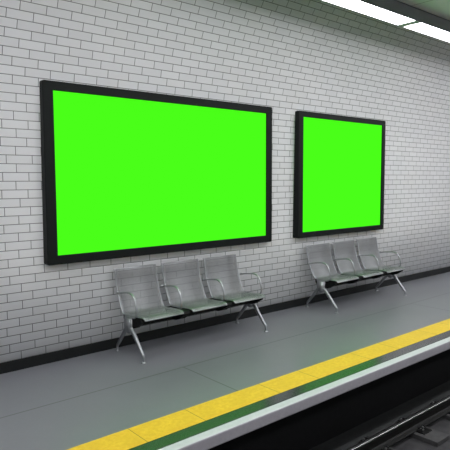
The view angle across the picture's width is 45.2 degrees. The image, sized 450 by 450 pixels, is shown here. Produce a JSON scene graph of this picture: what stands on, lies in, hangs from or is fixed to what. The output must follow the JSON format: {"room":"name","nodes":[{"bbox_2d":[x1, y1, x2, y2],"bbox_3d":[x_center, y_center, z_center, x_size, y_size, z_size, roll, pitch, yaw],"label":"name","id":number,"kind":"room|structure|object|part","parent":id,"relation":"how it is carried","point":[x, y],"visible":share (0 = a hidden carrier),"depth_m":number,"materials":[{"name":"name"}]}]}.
{"room":"metro station","nodes":[
{"label":"metro station","id":0,"kind":"room"},
{"bbox_2d":[0,0,449,362],"bbox_3d":[2.834,-1.202,8.930,24.000,4.650,1.067,-4,6,-40],"label":"wall","id":1,"kind":"structure","parent":0,"point":[288,57],"depth_m":6.61,"materials":[{"name":"white brick"}]},
{"bbox_2d":[39,80,271,265],"bbox_3d":[-0.598,-0.598,6.408,3.188,1.834,0.104,-4,6,-40],"label":"billboard","id":2,"kind":"object","parent":1,"relation":"attached to","point":[126,173],"visible":1,"depth_m":6.13,"materials":[{"name":"green"}]},
{"bbox_2d":[0,266,449,373],"bbox_3d":[2.633,1.042,9.362,24.000,0.109,0.018,-4,6,-40],"label":"baseboard","id":3,"kind":"structure","parent":1,"relation":"attached to","point":[27,362],"depth_m":6.67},
{"bbox_2d":[293,110,385,237],"bbox_3d":[1.845,-0.780,8.486,2.174,1.830,0.104,-4,6,-40],"label":"billboard","id":4,"kind":"object","parent":1,"relation":"attached to","point":[339,161],"visible":1,"depth_m":8.34,"materials":[{"name":"green"}]},
{"bbox_2d":[0,272,449,449],"bbox_3d":[3.164,1.175,8.749,24.000,0.060,2.044,-4,6,-40],"label":"floor","id":5,"kind":"structure","parent":0,"point":[65,404],"depth_m":5.49,"materials":[{"name":"grey concrete"}]},
{"bbox_2d":[114,254,267,363],"bbox_3d":[-0.337,0.901,6.319,1.856,0.911,0.616,-4,6,-40],"label":"metal bench","id":6,"kind":"object","parent":5,"relation":"on","point":[180,311],"visible":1,"depth_m":6.31,"materials":[{"name":"silver metal"}]},
{"bbox_3d":[-1.042,0.850,5.758,0.032,0.278,0.402,-4,6,-40],"label":"armrest","id":7,"kind":"part","parent":6,"relation":"part of","materials":[{"name":"silver metal"}]},
{"bbox_3d":[-0.959,0.704,6.054,0.530,0.461,0.182,-4,6,-40],"label":"backrest","id":8,"kind":"part","parent":6,"relation":"part of","materials":[{"name":"silver metal"}]},
{"bbox_3d":[-0.772,0.955,5.857,0.530,0.032,0.392,-4,6,-40],"label":"seat","id":9,"kind":"part","parent":6,"relation":"part of","materials":[{"name":"silver metal"}]},
{"bbox_3d":[-0.606,0.818,6.129,0.032,0.278,0.402,-4,6,-40],"label":"armrest","id":10,"kind":"part","parent":6,"relation":"part of","materials":[{"name":"silver metal"}]},
{"bbox_3d":[-0.487,0.669,6.455,0.530,0.461,0.182,-4,6,-40],"label":"backrest","id":11,"kind":"part","parent":6,"relation":"part of","materials":[{"name":"silver metal"}]},
{"bbox_3d":[-0.301,0.920,6.258,0.530,0.032,0.392,-4,6,-40],"label":"seat","id":12,"kind":"part","parent":6,"relation":"part of","materials":[{"name":"silver metal"}]},
{"bbox_3d":[-0.134,0.783,6.530,0.032,0.278,0.402,-4,6,-40],"label":"armrest","id":13,"kind":"part","parent":6,"relation":"part of","materials":[{"name":"silver metal"}]},
{"bbox_3d":[-0.015,0.634,6.856,0.530,0.461,0.182,-4,6,-40],"label":"backrest","id":14,"kind":"part","parent":6,"relation":"part of","materials":[{"name":"silver metal"}]},
{"bbox_3d":[0.171,0.885,6.659,0.530,0.032,0.392,-4,6,-40],"label":"seat","id":15,"kind":"part","parent":6,"relation":"part of","materials":[{"name":"silver metal"}]},
{"bbox_3d":[0.333,0.749,6.928,0.032,0.278,0.402,-4,6,-40],"label":"armrest","id":16,"kind":"part","parent":6,"relation":"part of","materials":[{"name":"silver metal"}]},
{"bbox_2d":[305,237,406,313],"bbox_3d":[2.073,0.723,8.370,1.856,0.911,0.616,-4,6,-40],"label":"metal bench","id":17,"kind":"object","parent":5,"relation":"on","point":[323,283],"visible":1,"depth_m":8.37,"materials":[{"name":"silver metal"}]},
{"bbox_3d":[1.369,0.672,7.809,0.032,0.278,0.402,-4,6,-40],"label":"armrest","id":18,"kind":"part","parent":17,"relation":"part of","materials":[{"name":"silver metal"}]},
{"bbox_3d":[1.452,0.526,8.105,0.530,0.461,0.182,-4,6,-40],"label":"backrest","id":19,"kind":"part","parent":17,"relation":"part of","materials":[{"name":"silver metal"}]},
{"bbox_3d":[1.639,0.777,7.907,0.530,0.032,0.392,-4,6,-40],"label":"seat","id":20,"kind":"part","parent":17,"relation":"part of","materials":[{"name":"silver metal"}]},
{"bbox_3d":[1.805,0.640,8.179,0.032,0.278,0.402,-4,6,-40],"label":"armrest","id":21,"kind":"part","parent":17,"relation":"part of","materials":[{"name":"silver metal"}]},
{"bbox_3d":[1.924,0.491,8.506,0.530,0.461,0.182,-4,6,-40],"label":"backrest","id":22,"kind":"part","parent":17,"relation":"part of","materials":[{"name":"silver metal"}]},
{"bbox_3d":[2.110,0.742,8.309,0.530,0.032,0.392,-4,6,-40],"label":"seat","id":23,"kind":"part","parent":17,"relation":"part of","materials":[{"name":"silver metal"}]},
{"bbox_3d":[2.276,0.605,8.581,0.032,0.278,0.402,-4,6,-40],"label":"armrest","id":24,"kind":"part","parent":17,"relation":"part of","materials":[{"name":"silver metal"}]},
{"bbox_3d":[2.395,0.456,8.907,0.530,0.461,0.182,-4,6,-40],"label":"backrest","id":25,"kind":"part","parent":17,"relation":"part of","materials":[{"name":"silver metal"}]},
{"bbox_3d":[2.582,0.707,8.710,0.530,0.032,0.392,-4,6,-40],"label":"seat","id":26,"kind":"part","parent":17,"relation":"part of","materials":[{"name":"silver metal"}]},
{"bbox_3d":[2.744,0.571,8.978,0.032,0.278,0.402,-4,6,-40],"label":"armrest","id":27,"kind":"part","parent":17,"relation":"part of","materials":[{"name":"silver metal"}]},
{"bbox_2d":[158,337,449,449],"bbox_3d":[4.123,1.283,7.631,24.000,0.100,0.097,-4,6,-40],"label":"trim","id":28,"kind":"structure","parent":0,"point":[206,440],"depth_m":4.62,"materials":[{"name":"stone"}]},
{"bbox_2d":[208,349,449,449],"bbox_3d":[3.197,1.676,8.753,24.000,0.940,2.140,-4,6,-40],"label":"wall","id":29,"kind":"structure","parent":0,"point":[306,429],"depth_m":5.72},
{"bbox_2d":[67,319,449,449],"bbox_3d":[3.918,1.243,7.868,24.000,0.062,0.278,-4,6,-40],"label":"safety line","id":30,"kind":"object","parent":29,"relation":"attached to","point":[129,438],"depth_m":4.67,"materials":[{"name":"yellow paint"}]},
{"bbox_2d":[128,330,449,449],"bbox_3d":[4.050,1.256,7.715,24.000,0.060,0.128,-4,6,-40],"label":"trim","id":31,"kind":"structure","parent":29,"relation":"attached to","point":[180,435],"depth_m":4.63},
{"bbox_2d":[309,380,449,449],"bbox_3d":[3.948,2.011,7.899,24.000,0.006,0.170,-4,6,-40],"label":"trim","id":32,"kind":"structure","parent":29,"relation":"attached to","point":[340,440],"depth_m":6.03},
{"bbox_2d":[391,417,449,449],"bbox_3d":[5.958,2.298,5.561,24.000,0.200,6.360,-4,6,-40],"label":"floor","id":33,"kind":"structure","parent":0,"point":[442,424],"depth_m":5.49,"materials":[{"name":"concrete"}]},
{"bbox_2d":[353,437,395,449],"bbox_3d":[1.534,2.193,5.242,0.250,0.098,0.520,-4,6,-40],"label":"block","id":34,"kind":"object","parent":33,"relation":"on","point":[385,447],"visible":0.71,"depth_m":5.26,"materials":[{"name":"black concrete"}]},
{"bbox_2d":[335,390,449,449],"bbox_3d":[4.038,2.016,7.795,24.000,0.012,0.105,-4,6,-40],"label":"trim","id":35,"kind":"structure","parent":33,"relation":"on","point":[407,414],"depth_m":5.92,"materials":[{"name":"metal"}]},
{"bbox_2d":[346,395,449,449],"bbox_3d":[4.203,1.920,7.592,23.960,0.136,0.124,-4,6,-40],"label":"steel rail","id":36,"kind":"object","parent":33,"relation":"on","point":[406,427],"visible":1,"depth_m":5.57,"materials":[{"name":"grey metal"}]},
{"bbox_2d":[396,418,449,446],"bbox_3d":[2.052,2.155,5.682,0.250,0.098,0.520,-4,6,-40],"label":"block","id":37,"kind":"object","parent":33,"relation":"on","point":[428,435],"visible":0.74,"depth_m":5.56,"materials":[{"name":"black concrete"}]},
{"bbox_3d":[2.082,2.150,5.645,0.150,0.012,0.095,-4,6,-40],"label":"plate","id":38,"kind":"part","parent":37,"relation":"part of","materials":[{"name":"black metal"}]},
{"bbox_2d":[425,401,449,419],"bbox_3d":[2.569,2.116,6.122,0.250,0.098,0.520,-4,6,-40],"label":"block","id":39,"kind":"object","parent":33,"relation":"on","point":[447,416],"visible":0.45,"depth_m":6.05,"materials":[{"name":"black concrete"}]},
{"bbox_2d":[397,0,449,20],"bbox_3d":[5.738,-2.848,5.374,24.000,0.150,6.977,-4,6,-40],"label":"ceiling","id":40,"kind":"structure","parent":0,"point":[441,8],"depth_m":7.20,"materials":[{"name":"paint"}]},
{"bbox_3d":[3.386,-2.993,8.126,24.000,0.032,0.268,-4,6,-40],"label":"trim","id":41,"kind":"structure","parent":40,"relation":"attached to","visible":0},
{"bbox_2d":[322,0,418,25],"bbox_3d":[1.577,-2.765,6.594,2.498,0.158,0.290,-4,6,-40],"label":"light","id":42,"kind":"object","parent":41,"relation":"attached to","point":[395,12],"visible":1,"depth_m":6.91,"materials":[{"name":"white plastic"}]},
{"bbox_2d":[401,10,449,42],"bbox_3d":[3.478,-2.905,8.211,2.498,0.158,0.290,-4,6,-40],"label":"light","id":43,"kind":"object","parent":41,"relation":"attached to","point":[431,25],"visible":0.75,"depth_m":7.65,"materials":[{"name":"white plastic"}]},
{"bbox_2d":[405,23,449,41],"bbox_3d":[3.478,-2.846,8.216,2.360,0.031,0.272,-4,6,-40],"label":"diffuser","id":44,"kind":"object","parent":43,"relation":"attached to","point":[436,30],"depth_m":7.75,"materials":[{"name":"white plastic"}]}
]}

